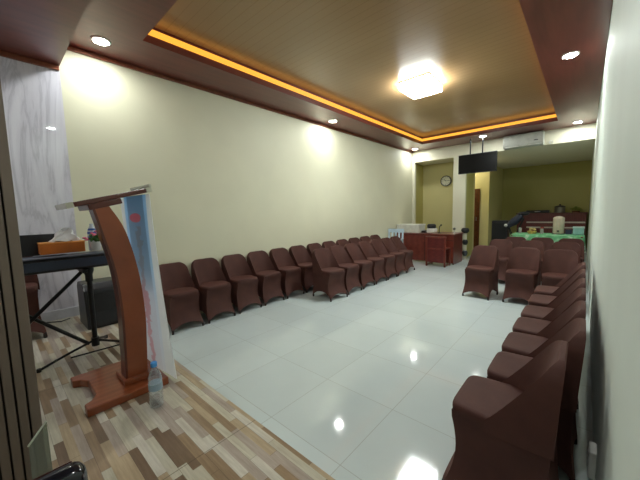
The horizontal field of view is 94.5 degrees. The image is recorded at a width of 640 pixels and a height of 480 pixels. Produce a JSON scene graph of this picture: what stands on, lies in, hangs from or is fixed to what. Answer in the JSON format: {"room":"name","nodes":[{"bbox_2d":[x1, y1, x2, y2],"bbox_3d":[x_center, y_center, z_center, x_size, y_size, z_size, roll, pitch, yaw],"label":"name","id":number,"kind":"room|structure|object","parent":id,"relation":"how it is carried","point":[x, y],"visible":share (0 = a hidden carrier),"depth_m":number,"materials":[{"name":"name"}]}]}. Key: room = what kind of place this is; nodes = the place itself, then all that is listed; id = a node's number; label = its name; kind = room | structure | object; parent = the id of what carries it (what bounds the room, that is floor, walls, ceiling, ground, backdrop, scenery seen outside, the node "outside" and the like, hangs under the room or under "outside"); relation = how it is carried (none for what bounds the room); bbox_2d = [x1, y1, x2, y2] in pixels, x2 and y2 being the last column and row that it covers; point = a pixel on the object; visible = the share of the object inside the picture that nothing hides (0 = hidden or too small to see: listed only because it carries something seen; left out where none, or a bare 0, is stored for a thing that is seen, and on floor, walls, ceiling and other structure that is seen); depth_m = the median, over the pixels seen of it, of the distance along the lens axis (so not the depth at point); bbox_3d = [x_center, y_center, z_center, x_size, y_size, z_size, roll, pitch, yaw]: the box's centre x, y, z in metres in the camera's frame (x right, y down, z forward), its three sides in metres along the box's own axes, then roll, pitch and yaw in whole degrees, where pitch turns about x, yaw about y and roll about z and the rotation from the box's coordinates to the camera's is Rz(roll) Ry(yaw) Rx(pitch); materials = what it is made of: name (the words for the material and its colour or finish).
{"room":"house of worship","nodes":[
{"label":"house of worship","id":0,"kind":"room"},
{"bbox_2d":[0,0,89,65],"bbox_3d":[-2.167,-1.804,0.392,4.113,0.578,3.210,3,7,42],"label":"ceiling","id":1,"kind":"structure","parent":0,"point":[42,30],"depth_m":2.35,"materials":[{"name":"brown wood"}]},
{"bbox_2d":[31,315,334,479],"bbox_3d":[-2.074,1.270,0.705,4.413,0.480,3.562,3,7,42],"label":"floor","id":2,"kind":"structure","parent":0,"point":[197,433],"depth_m":1.44,"materials":[{"name":"brown wood"}]},
{"bbox_2d":[0,79,41,479],"bbox_3d":[-1.261,-0.278,0.716,0.042,2.560,0.700,3,7,42],"label":"slatted panel","id":3,"kind":"object","parent":2,"relation":"on","point":[20,411],"visible":1,"depth_m":0.99,"materials":[{"name":"wood"}]},
{"bbox_2d":[22,256,47,337],"bbox_3d":[-2.696,0.473,2.558,0.452,0.784,0.398,3,7,42],"label":"covered chair","id":4,"kind":"object","parent":2,"relation":"on","point":[31,281],"visible":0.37,"depth_m":2.57,"materials":[{"name":"brown fabric"}]},
{"bbox_2d":[27,421,52,478],"bbox_3d":[-0.918,0.786,0.979,0.008,0.374,0.053,3,7,42],"label":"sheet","id":5,"kind":"object","parent":2,"relation":"on","point":[39,447],"visible":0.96,"depth_m":0.97,"materials":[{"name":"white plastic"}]},
{"bbox_2d":[32,461,87,479],"bbox_3d":[-0.397,0.721,0.257,0.470,0.617,0.430,3,7,42],"label":"chair","id":6,"kind":"object","parent":2,"relation":"on","point":[76,470],"visible":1,"depth_m":0.50,"materials":[{"name":"black metal"}]},
{"bbox_2d":[29,267,119,372],"bbox_3d":[-1.932,0.550,2.173,0.386,0.668,0.893,3,7,42],"label":"keyboard stand","id":7,"kind":"object","parent":2,"relation":"on","point":[88,272],"visible":0.78,"depth_m":2.21,"materials":[{"name":"black metal"}]},
{"bbox_2d":[19,234,107,275],"bbox_3d":[-2.011,0.099,2.034,0.306,0.255,1.020,3,7,42],"label":"instrument","id":8,"kind":"object","parent":7,"relation":"on","point":[38,264],"visible":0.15,"depth_m":2.12,"materials":[{"name":"black plastic"}]},
{"bbox_2d":[37,227,85,254],"bbox_3d":[-1.899,0.002,2.172,0.124,0.182,0.254,3,7,42],"label":"tissue box","id":9,"kind":"object","parent":8,"relation":"on","point":[64,240],"visible":1,"depth_m":2.15,"materials":[{"name":"orange wood"}]},
{"bbox_2d":[82,230,101,250],"bbox_3d":[-1.733,-0.010,2.271,0.120,0.180,0.121,0,6,16],"label":"flower pot","id":10,"kind":"object","parent":8,"relation":"on","point":[95,245],"visible":0.84,"depth_m":2.25,"materials":[{"name":"white ceramic"}]},
{"bbox_2d":[87,224,96,250],"bbox_3d":[-1.830,-0.023,2.376,0.062,0.215,0.062,3,7,42],"label":"drink bottle","id":11,"kind":"object","parent":8,"relation":"on","point":[91,228],"visible":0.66,"depth_m":2.35,"materials":[{"name":"plastic"}]},
{"bbox_2d":[77,277,117,329],"bbox_3d":[-2.176,0.609,2.923,0.364,0.420,0.280,3,7,42],"label":"loudspeaker","id":12,"kind":"object","parent":2,"relation":"on","point":[103,290],"visible":0.69,"depth_m":2.82,"materials":[{"name":"black plastic"}]},
{"bbox_2d":[87,290,116,313],"bbox_3d":[-2.056,0.636,2.819,0.036,0.280,0.240,3,7,42],"label":"grille","id":13,"kind":"object","parent":12,"relation":"attached to","point":[104,300],"depth_m":2.82,"materials":[{"name":"black fabric"}]},
{"bbox_2d":[55,184,168,416],"bbox_3d":[-1.258,0.284,1.798,0.480,1.235,0.431,3,7,42],"label":"lectern","id":14,"kind":"object","parent":2,"relation":"on","point":[112,385],"visible":0.99,"depth_m":1.75,"materials":[{"name":"orange wood"}]},
{"bbox_2d":[121,194,176,378],"bbox_3d":[-1.139,0.292,1.955,0.526,1.160,0.055,3,7,37],"label":"banner","id":15,"kind":"object","parent":14,"relation":"hanging from","point":[136,210],"visible":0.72,"depth_m":1.92,"materials":[{"name":"fabric"}]},
{"bbox_2d":[148,361,163,408],"bbox_3d":[-0.900,0.787,1.616,0.069,0.251,0.069,3,7,42],"label":"water bottle","id":16,"kind":"object","parent":2,"relation":"on","point":[154,385],"visible":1,"depth_m":1.60,"materials":[{"name":"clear plastic"}]},
{"bbox_2d":[0,50,422,312],"bbox_3d":[-0.772,-0.807,5.233,0.150,3.450,12.370,3,7,42],"label":"wall","id":17,"kind":"structure","parent":0,"point":[226,176],"depth_m":3.95,"materials":[{"name":"beige paint"}]},
{"bbox_2d":[0,50,58,70],"bbox_3d":[-3.686,-1.583,1.779,0.025,0.050,3.205,3,7,42],"label":"trim","id":18,"kind":"structure","parent":17,"relation":"attached to","point":[9,55],"depth_m":2.79,"materials":[{"name":"brown wood"}]},
{"bbox_2d":[40,306,79,321],"bbox_3d":[-3.560,0.882,2.095,0.014,0.100,3.412,3,7,42],"label":"baseboard","id":19,"kind":"structure","parent":17,"relation":"attached to","point":[72,311],"depth_m":3.06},
{"bbox_2d":[67,46,412,152],"bbox_3d":[0.110,-2.308,5.989,0.025,0.045,8.205,3,7,42],"label":"trim","id":20,"kind":"structure","parent":17,"relation":"attached to","point":[70,48],"depth_m":4.03,"materials":[{"name":"brown wood"}]},
{"bbox_2d":[69,0,612,151],"bbox_3d":[1.689,-2.421,4.678,4.113,0.352,8.385,3,7,42],"label":"ceiling","id":21,"kind":"structure","parent":0,"point":[557,28],"depth_m":3.52,"materials":[{"name":"brown wood"}]},
{"bbox_2d":[90,36,110,45],"bbox_3d":[-2.181,-1.977,2.941,0.170,0.012,0.170,3,7,42],"label":"recessed light","id":22,"kind":"object","parent":21,"relation":"in","point":[99,40],"visible":1,"depth_m":2.92,"materials":[{"name":"white plastic"}]},
{"bbox_2d":[148,29,556,140],"bbox_3d":[1.561,-2.335,4.511,2.877,0.062,6.805,3,7,42],"label":"light strip","id":23,"kind":"object","parent":21,"relation":"attached to","point":[152,32],"visible":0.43,"depth_m":4.49,"materials":[{"name":"yellow plastic"}]},
{"bbox_2d":[458,137,497,174],"bbox_3d":[3.956,-2.129,7.433,0.880,0.863,0.064,3,7,42],"label":"television","id":24,"kind":"object","parent":21,"relation":"hanging from","point":[484,161],"visible":0.95,"depth_m":7.41,"materials":[{"name":"black plastic"}]},
{"bbox_2d":[561,51,579,58],"bbox_3d":[2.916,-2.151,3.443,0.170,0.012,0.170,3,7,42],"label":"recessed light","id":25,"kind":"object","parent":21,"relation":"in","point":[573,53],"visible":1,"depth_m":3.43,"materials":[{"name":"white"}]},
{"bbox_2d":[155,0,554,137],"bbox_3d":[1.558,-2.452,4.499,2.877,0.100,6.805,3,7,42],"label":"ceiling","id":26,"kind":"structure","parent":0,"point":[353,54],"depth_m":3.56,"materials":[{"name":"beige paint"}]},
{"bbox_2d":[398,72,442,98],"bbox_3d":[1.547,-2.348,4.541,0.470,0.115,0.550,3,7,42],"label":"ceiling lamp","id":27,"kind":"object","parent":26,"relation":"attached to","point":[426,84],"visible":1,"depth_m":4.43,"materials":[{"name":"white glass"}]},
{"bbox_2d":[168,248,592,479],"bbox_3d":[3.189,0.761,6.577,4.413,0.120,12.238,3,7,42],"label":"floor","id":28,"kind":"structure","parent":0,"point":[364,384],"depth_m":2.73,"materials":[{"name":"tile"}]},
{"bbox_2d":[159,262,204,334],"bbox_3d":[-1.773,0.701,3.726,0.452,0.784,0.398,4,7,42],"label":"covered chair","id":29,"kind":"object","parent":28,"relation":"on","point":[181,296],"visible":0.82,"depth_m":3.69,"materials":[{"name":"brown fabric"}]},
{"bbox_2d":[191,258,235,323],"bbox_3d":[-1.470,0.662,4.058,0.452,0.784,0.398,4,7,42],"label":"covered chair","id":30,"kind":"object","parent":28,"relation":"on","point":[207,275],"visible":0.92,"depth_m":4.01,"materials":[{"name":"brown fabric"}]},
{"bbox_2d":[221,254,261,313],"bbox_3d":[-1.170,0.622,4.394,0.452,0.784,0.398,3,7,42],"label":"covered chair","id":31,"kind":"object","parent":28,"relation":"on","point":[236,270],"visible":0.88,"depth_m":4.34,"materials":[{"name":"brown fabric"}]},
{"bbox_2d":[247,250,284,305],"bbox_3d":[-0.873,0.583,4.733,0.452,0.784,0.398,3,7,42],"label":"covered chair","id":32,"kind":"object","parent":28,"relation":"on","point":[260,263],"visible":0.81,"depth_m":4.69,"materials":[{"name":"brown fabric"}]},
{"bbox_2d":[269,248,304,298],"bbox_3d":[-0.572,0.543,5.068,0.452,0.784,0.398,3,7,42],"label":"covered chair","id":33,"kind":"object","parent":28,"relation":"on","point":[281,259],"visible":0.84,"depth_m":5.02,"materials":[{"name":"brown fabric"}]},
{"bbox_2d":[289,245,312,292],"bbox_3d":[-0.271,0.504,5.403,0.452,0.784,0.398,4,7,42],"label":"covered chair","id":34,"kind":"object","parent":28,"relation":"on","point":[299,254],"visible":0.66,"depth_m":5.34,"materials":[{"name":"brown fabric"}]},
{"bbox_2d":[306,243,322,257],"bbox_3d":[0.033,0.465,5.735,0.452,0.784,0.398,3,7,41],"label":"covered chair","id":35,"kind":"object","parent":28,"relation":"on","point":[310,247],"visible":0.14,"depth_m":5.77,"materials":[{"name":"brown fabric"}]},
{"bbox_2d":[322,241,336,248],"bbox_3d":[0.331,0.425,6.073,0.452,0.784,0.398,4,7,42],"label":"covered chair","id":36,"kind":"object","parent":28,"relation":"on","point":[327,244],"visible":0.2,"depth_m":6.15,"materials":[{"name":"brown fabric"}]},
{"bbox_2d":[312,248,347,301],"bbox_3d":[0.159,0.545,4.858,0.398,0.784,0.452,-6,7,-41],"label":"covered chair","id":37,"kind":"object","parent":28,"relation":"on","point":[328,277],"visible":1,"depth_m":4.81,"materials":[{"name":"brown fabric"}]},
{"bbox_2d":[336,239,348,247],"bbox_3d":[0.636,0.386,6.404,0.452,0.784,0.398,3,7,41],"label":"covered chair","id":38,"kind":"object","parent":28,"relation":"on","point":[341,242],"visible":0.16,"depth_m":6.49,"materials":[{"name":"brown fabric"}]},
{"bbox_2d":[329,245,361,294],"bbox_3d":[0.441,0.505,5.208,0.452,0.784,0.398,4,7,42],"label":"covered chair","id":39,"kind":"object","parent":28,"relation":"on","point":[351,279],"visible":0.69,"depth_m":5.18,"materials":[{"name":"brown fabric"}]},
{"bbox_2d":[348,237,360,244],"bbox_3d":[0.937,0.347,6.739,0.452,0.784,0.398,3,7,42],"label":"covered chair","id":40,"kind":"object","parent":28,"relation":"on","point":[355,240],"visible":0.2,"depth_m":6.84,"materials":[{"name":"brown fabric"}]},
{"bbox_2d":[344,243,374,288],"bbox_3d":[0.736,0.467,5.533,0.452,0.784,0.398,3,7,41],"label":"covered chair","id":41,"kind":"object","parent":28,"relation":"on","point":[353,251],"visible":0.69,"depth_m":5.50,"materials":[{"name":"brown fabric"}]},
{"bbox_2d":[360,236,370,241],"bbox_3d":[1.241,0.308,7.071,0.452,0.784,0.398,4,7,42],"label":"covered chair","id":42,"kind":"object","parent":28,"relation":"on","point":[363,238],"visible":0.16,"depth_m":7.17,"materials":[{"name":"brown fabric"}]},
{"bbox_2d":[357,241,386,284],"bbox_3d":[1.028,0.428,5.860,0.452,0.784,0.398,3,7,42],"label":"covered chair","id":43,"kind":"object","parent":28,"relation":"on","point":[365,247],"visible":0.7,"depth_m":5.83,"materials":[{"name":"brown fabric"}]},
{"bbox_2d":[370,235,380,239],"bbox_3d":[1.541,0.268,7.407,0.452,0.784,0.398,4,7,42],"label":"covered chair","id":44,"kind":"object","parent":28,"relation":"on","point":[372,237],"visible":0.12,"depth_m":7.50,"materials":[{"name":"brown fabric"}]},
{"bbox_2d":[369,239,396,279],"bbox_3d":[1.325,0.390,6.183,0.452,0.784,0.398,3,7,42],"label":"covered chair","id":45,"kind":"object","parent":28,"relation":"on","point":[389,268],"visible":0.71,"depth_m":6.15,"materials":[{"name":"brown fabric"}]},
{"bbox_2d":[380,237,406,275],"bbox_3d":[1.617,0.352,6.510,0.452,0.784,0.398,4,7,42],"label":"covered chair","id":46,"kind":"object","parent":28,"relation":"on","point":[387,242],"visible":0.63,"depth_m":6.48,"materials":[{"name":"brown fabric"}]},
{"bbox_2d":[388,229,403,241],"bbox_3d":[1.927,0.166,7.773,0.524,0.902,0.463,2,7,33],"label":"plastic chair","id":47,"kind":"object","parent":28,"relation":"on","point":[399,231],"visible":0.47,"depth_m":7.89,"materials":[{"name":"plastic"}]},
{"bbox_2d":[390,236,414,272],"bbox_3d":[1.905,0.313,6.840,0.452,0.784,0.398,4,7,42],"label":"covered chair","id":48,"kind":"object","parent":28,"relation":"on","point":[396,240],"visible":0.65,"depth_m":6.82,"materials":[{"name":"brown fabric"}]},
{"bbox_2d":[397,232,463,264],"bbox_3d":[2.963,0.177,8.100,1.590,0.765,0.760,3,7,42],"label":"desk","id":49,"kind":"object","parent":28,"relation":"on","point":[416,242],"visible":0.57,"depth_m":7.80,"materials":[{"name":"brown wood"}]},
{"bbox_2d":[396,224,425,232],"bbox_3d":[2.575,-0.338,8.374,0.670,0.225,0.460,3,7,42],"label":"storage box","id":50,"kind":"object","parent":49,"relation":"on","point":[409,228],"visible":0.85,"depth_m":8.16,"materials":[{"name":"white plastic"}]},
{"bbox_2d":[421,224,436,232],"bbox_3d":[2.958,-0.318,7.985,0.350,0.240,0.250,3,7,42],"label":"desk telephone","id":51,"kind":"object","parent":49,"relation":"on","point":[431,228],"visible":1,"depth_m":7.87,"materials":[{"name":"white plastic"}]},
{"bbox_2d":[425,236,450,267],"bbox_3d":[2.928,0.267,7.322,0.490,0.735,0.395,3,7,42],"label":"wooden chair","id":52,"kind":"object","parent":28,"relation":"on","point":[436,248],"visible":1,"depth_m":7.18,"materials":[{"name":"brown wood"}]},
{"bbox_2d":[461,228,468,259],"bbox_3d":[3.966,0.102,8.069,0.220,0.870,0.238,3,7,42],"label":"stand","id":53,"kind":"object","parent":28,"relation":"on","point":[465,230],"visible":0.92,"depth_m":8.02,"materials":[{"name":"white paint"}]},
{"bbox_2d":[462,245,498,300],"bbox_3d":[2.571,0.499,4.726,0.452,0.784,0.398,-6,7,-42],"label":"covered chair","id":54,"kind":"object","parent":28,"relation":"on","point":[481,271],"visible":1,"depth_m":4.69,"materials":[{"name":"brown fabric"}]},
{"bbox_2d":[491,220,509,240],"bbox_3d":[5.285,-0.063,8.665,0.400,1.020,0.328,3,7,42],"label":"base cabinet","id":55,"kind":"object","parent":28,"relation":"on","point":[499,231],"visible":0.53,"depth_m":8.53,"materials":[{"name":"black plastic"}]},
{"bbox_2d":[492,223,505,239],"bbox_3d":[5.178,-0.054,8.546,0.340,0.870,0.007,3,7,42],"label":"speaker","id":56,"kind":"object","parent":55,"relation":"attached to","point":[498,229],"depth_m":8.53},
{"bbox_2d":[489,239,512,280],"bbox_3d":[3.372,0.397,5.586,0.398,0.784,0.452,3,7,41],"label":"covered chair","id":57,"kind":"object","parent":28,"relation":"on","point":[504,246],"visible":0.36,"depth_m":5.58,"materials":[{"name":"brown fabric"}]},
{"bbox_2d":[442,340,567,479],"bbox_3d":[0.894,0.853,1.446,0.452,0.784,0.398,3,7,42],"label":"covered chair","id":58,"kind":"object","parent":28,"relation":"on","point":[507,429],"visible":1,"depth_m":1.32,"materials":[{"name":"brown fabric"}]},
{"bbox_2d":[506,236,525,247],"bbox_3d":[3.948,0.340,6.034,0.398,0.784,0.452,3,7,42],"label":"covered chair","id":59,"kind":"object","parent":28,"relation":"on","point":[515,241],"visible":0.15,"depth_m":6.13,"materials":[{"name":"brown fabric"}]},
{"bbox_2d":[504,212,529,234],"bbox_3d":[5.347,-0.133,8.067,0.566,1.280,0.268,3,7,42],"label":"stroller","id":60,"kind":"object","parent":28,"relation":"on","point":[515,220],"visible":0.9,"depth_m":7.96,"materials":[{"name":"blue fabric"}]},
{"bbox_2d":[518,212,529,215],"bbox_3d":[5.452,-0.708,7.906,0.247,0.110,0.200,3,7,42],"label":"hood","id":61,"kind":"object","parent":60,"relation":"attached to","point":[520,213],"depth_m":7.85,"materials":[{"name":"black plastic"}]},
{"bbox_2d":[502,247,540,301],"bbox_3d":[2.991,0.522,4.378,0.398,0.784,0.452,4,8,44],"label":"covered chair","id":62,"kind":"object","parent":28,"relation":"on","point":[522,275],"visible":0.91,"depth_m":4.35,"materials":[{"name":"brown fabric"}]},
{"bbox_2d":[519,240,544,284],"bbox_3d":[3.730,0.418,5.268,0.398,0.784,0.452,4,7,42],"label":"covered chair","id":63,"kind":"object","parent":28,"relation":"on","point":[539,245],"visible":0.2,"depth_m":5.32,"materials":[{"name":"brown fabric"}]},
{"bbox_2d":[487,318,585,479],"bbox_3d":[1.217,0.819,1.715,0.452,0.784,0.398,3,7,42],"label":"covered chair","id":64,"kind":"object","parent":28,"relation":"on","point":[503,365],"visible":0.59,"depth_m":1.49,"materials":[{"name":"brown fabric"}]},
{"bbox_2d":[531,237,553,251],"bbox_3d":[4.290,0.358,5.756,0.398,0.784,0.452,3,7,41],"label":"covered chair","id":65,"kind":"object","parent":28,"relation":"on","point":[548,242],"visible":0.16,"depth_m":5.81,"materials":[{"name":"brown fabric"}]},
{"bbox_2d":[502,300,585,430],"bbox_3d":[1.487,0.784,2.015,0.452,0.784,0.398,3,7,42],"label":"covered chair","id":66,"kind":"object","parent":28,"relation":"on","point":[519,343],"visible":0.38,"depth_m":2.03,"materials":[{"name":"brown fabric"}]},
{"bbox_2d":[512,288,585,403],"bbox_3d":[1.757,0.749,2.315,0.452,0.784,0.398,3,7,42],"label":"covered chair","id":67,"kind":"object","parent":28,"relation":"on","point":[532,326],"visible":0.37,"depth_m":2.33,"materials":[{"name":"brown fabric"}]},
{"bbox_2d":[516,212,587,234],"bbox_3d":[7.737,-0.336,9.954,1.860,1.160,0.645,3,7,42],"label":"sideboard","id":68,"kind":"object","parent":28,"relation":"on","point":[533,220],"visible":0.31,"depth_m":9.73,"materials":[{"name":"red wood"}]},
{"bbox_2d":[526,210,549,212],"bbox_3d":[7.425,-0.969,10.073,0.640,0.090,0.255,3,7,42],"label":"case","id":69,"kind":"object","parent":68,"relation":"on","point":[529,211],"visible":0.87,"depth_m":9.97,"materials":[{"name":"plastic"}]},
{"bbox_2d":[516,212,587,213],"bbox_3d":[7.729,-0.894,9.907,1.860,0.040,0.630,3,7,42],"label":"countertop","id":70,"kind":"structure","parent":68,"relation":"on","point":[565,212],"depth_m":9.46,"materials":[{"name":"black wood"}]},
{"bbox_2d":[554,204,565,212],"bbox_3d":[7.860,-1.038,9.684,0.290,0.280,0.290,3,7,42],"label":"stock pot","id":71,"kind":"object","parent":68,"relation":"on","point":[560,208],"visible":1,"depth_m":9.59,"materials":[{"name":"grey metal"}]},
{"bbox_2d":[570,206,582,211],"bbox_3d":[8.164,-0.980,9.407,0.288,0.201,0.257,0,6,19],"label":"leafy plant","id":72,"kind":"object","parent":68,"relation":"on","point":[577,208],"visible":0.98,"depth_m":9.39,"materials":[{"name":"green plant"}]},
{"bbox_2d":[521,278,585,318],"bbox_3d":[2.026,0.714,2.615,0.452,0.784,0.398,3,7,42],"label":"covered chair","id":73,"kind":"object","parent":28,"relation":"on","point":[530,311],"visible":0.3,"depth_m":2.63,"materials":[{"name":"brown fabric"}]},
{"bbox_2d":[528,269,585,306],"bbox_3d":[2.342,0.672,2.967,0.452,0.784,0.398,3,7,42],"label":"covered chair","id":74,"kind":"object","parent":28,"relation":"on","point":[535,299],"visible":0.28,"depth_m":2.96,"materials":[{"name":"brown fabric"}]},
{"bbox_2d":[541,249,577,285],"bbox_3d":[3.282,0.544,4.066,0.398,0.784,0.452,3,7,41],"label":"covered chair","id":75,"kind":"object","parent":28,"relation":"on","point":[557,264],"visible":0.48,"depth_m":4.13,"materials":[{"name":"brown fabric"}]},
{"bbox_2d":[534,262,585,295],"bbox_3d":[2.655,0.631,3.316,0.452,0.784,0.398,3,7,42],"label":"covered chair","id":76,"kind":"object","parent":28,"relation":"on","point":[540,289],"visible":0.25,"depth_m":3.32,"materials":[{"name":"brown fabric"}]},
{"bbox_2d":[551,242,579,264],"bbox_3d":[4.088,0.440,4.948,0.398,0.784,0.452,3,7,41],"label":"covered chair","id":77,"kind":"object","parent":28,"relation":"on","point":[574,246],"visible":0.22,"depth_m":5.03,"materials":[{"name":"brown fabric"}]},
{"bbox_2d":[558,238,583,262],"bbox_3d":[4.604,0.380,5.449,0.398,0.784,0.452,3,7,41],"label":"covered chair","id":78,"kind":"object","parent":28,"relation":"on","point":[580,242],"visible":0.25,"depth_m":5.46,"materials":[{"name":"brown fabric"}]},
{"bbox_3d":[5.278,0.242,6.918,1.280,0.745,0.760,3,7,42],"label":"table","id":79,"kind":"object","parent":28,"relation":"on","visible":0},
{"bbox_2d":[510,232,585,252],"bbox_3d":[5.273,0.035,6.898,1.408,0.349,0.849,3,7,42],"label":"tablecloth","id":80,"kind":"object","parent":79,"relation":"on","point":[556,237],"visible":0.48,"depth_m":6.61,"materials":[{"name":"green fabric"}]},
{"bbox_2d":[527,228,536,233],"bbox_3d":[5.085,-0.226,7.091,0.200,0.140,0.197,3,7,42],"label":"basket","id":81,"kind":"object","parent":80,"relation":"on","point":[529,231],"visible":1,"depth_m":7.04,"materials":[{"name":"yellow wicker"}]},
{"bbox_2d":[552,216,564,233],"bbox_3d":[5.487,-0.343,6.797,0.240,0.410,0.240,-2,5,-3],"label":"urn","id":82,"kind":"object","parent":80,"relation":"on","point":[558,221],"visible":0.98,"depth_m":6.72,"materials":[{"name":"beige ceramic"}]},
{"bbox_2d":[565,229,571,233],"bbox_3d":[5.673,-0.187,6.742,0.110,0.100,0.160,3,7,42],"label":"cardboard box","id":83,"kind":"object","parent":80,"relation":"on","point":[567,231],"visible":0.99,"depth_m":6.69,"materials":[{"name":"blue cardboard"}]},
{"bbox_2d":[573,226,584,234],"bbox_3d":[5.711,-0.205,6.531,0.200,0.175,0.210,3,7,42],"label":"plastic tub","id":84,"kind":"object","parent":80,"relation":"on","point":[577,230],"visible":1,"depth_m":6.46,"materials":[{"name":"teal plastic"}]},
{"bbox_2d":[423,162,474,249],"bbox_3d":[3.972,-1.005,9.396,1.675,2.822,0.150,3,7,42],"label":"wall","id":85,"kind":"structure","parent":0,"point":[437,198],"depth_m":9.42,"materials":[{"name":"yellow paint"}]},
{"bbox_2d":[440,176,451,185],"bbox_3d":[3.923,-1.839,9.205,0.330,0.330,0.042,3,7,42],"label":"wall clock","id":86,"kind":"object","parent":85,"relation":"attached to","point":[445,180],"visible":1,"depth_m":9.19,"materials":[{"name":"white plastic"}]},
{"bbox_2d":[465,173,473,256],"bbox_3d":[4.192,-0.938,8.629,0.320,2.822,0.705,3,7,42],"label":"wall alcove partition","id":87,"kind":"structure","parent":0,"point":[470,177],"depth_m":8.56,"materials":[{"name":"green paint"}]},
{"bbox_2d":[475,166,502,245],"bbox_3d":[5.482,-1.192,10.965,1.825,2.822,2.040,3,7,42],"label":"wall","id":88,"kind":"structure","parent":0,"point":[490,184],"depth_m":9.78,"materials":[{"name":"yellow paint"}]},
{"bbox_2d":[473,189,479,247],"bbox_3d":[4.970,-0.695,10.060,0.820,2.030,0.070,3,7,42],"label":"door","id":89,"kind":"structure","parent":88,"relation":"in","point":[477,191],"depth_m":9.82,"materials":[{"name":"brown wood"}]},
{"bbox_2d":[412,123,596,257],"bbox_3d":[4.463,-1.037,7.885,4.113,3.148,0.180,3,7,42],"label":"wall","id":90,"kind":"structure","parent":0,"point":[586,132],"depth_m":8.19,"materials":[{"name":"white paint"}]},
{"bbox_2d":[503,130,544,149],"bbox_3d":[4.867,-2.378,7.076,0.800,0.300,0.243,3,7,42],"label":"air conditioner","id":91,"kind":"object","parent":90,"relation":"attached to","point":[531,139],"visible":1,"depth_m":6.98,"materials":[{"name":"grey plastic"}]},
{"bbox_2d":[416,140,594,168],"bbox_3d":[5.840,-2.538,9.329,4.413,0.150,4.055,3,7,42],"label":"ceiling","id":92,"kind":"structure","parent":0,"point":[576,151],"depth_m":8.40,"materials":[{"name":"white paint"}]},
{"bbox_2d":[502,160,591,247],"bbox_3d":[7.801,-1.192,10.360,2.438,2.822,0.150,3,7,42],"label":"wall","id":93,"kind":"structure","parent":0,"point":[539,187],"depth_m":10.17,"materials":[{"name":"green paint"}]},
{"bbox_2d":[587,0,639,479],"bbox_3d":[3.549,-0.764,3.671,0.150,3.450,15.800,3,7,42],"label":"wall","id":94,"kind":"structure","parent":0,"point":[613,241],"depth_m":1.15,"materials":[{"name":"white paint"}]},
{"bbox_2d":[587,441,596,479],"bbox_3d":[1.376,1.114,1.499,0.035,0.140,0.100,3,7,42],"label":"wall socket","id":95,"kind":"object","parent":94,"relation":"attached to","point":[592,447],"visible":1,"depth_m":1.47,"materials":[{"name":"white plastic"}]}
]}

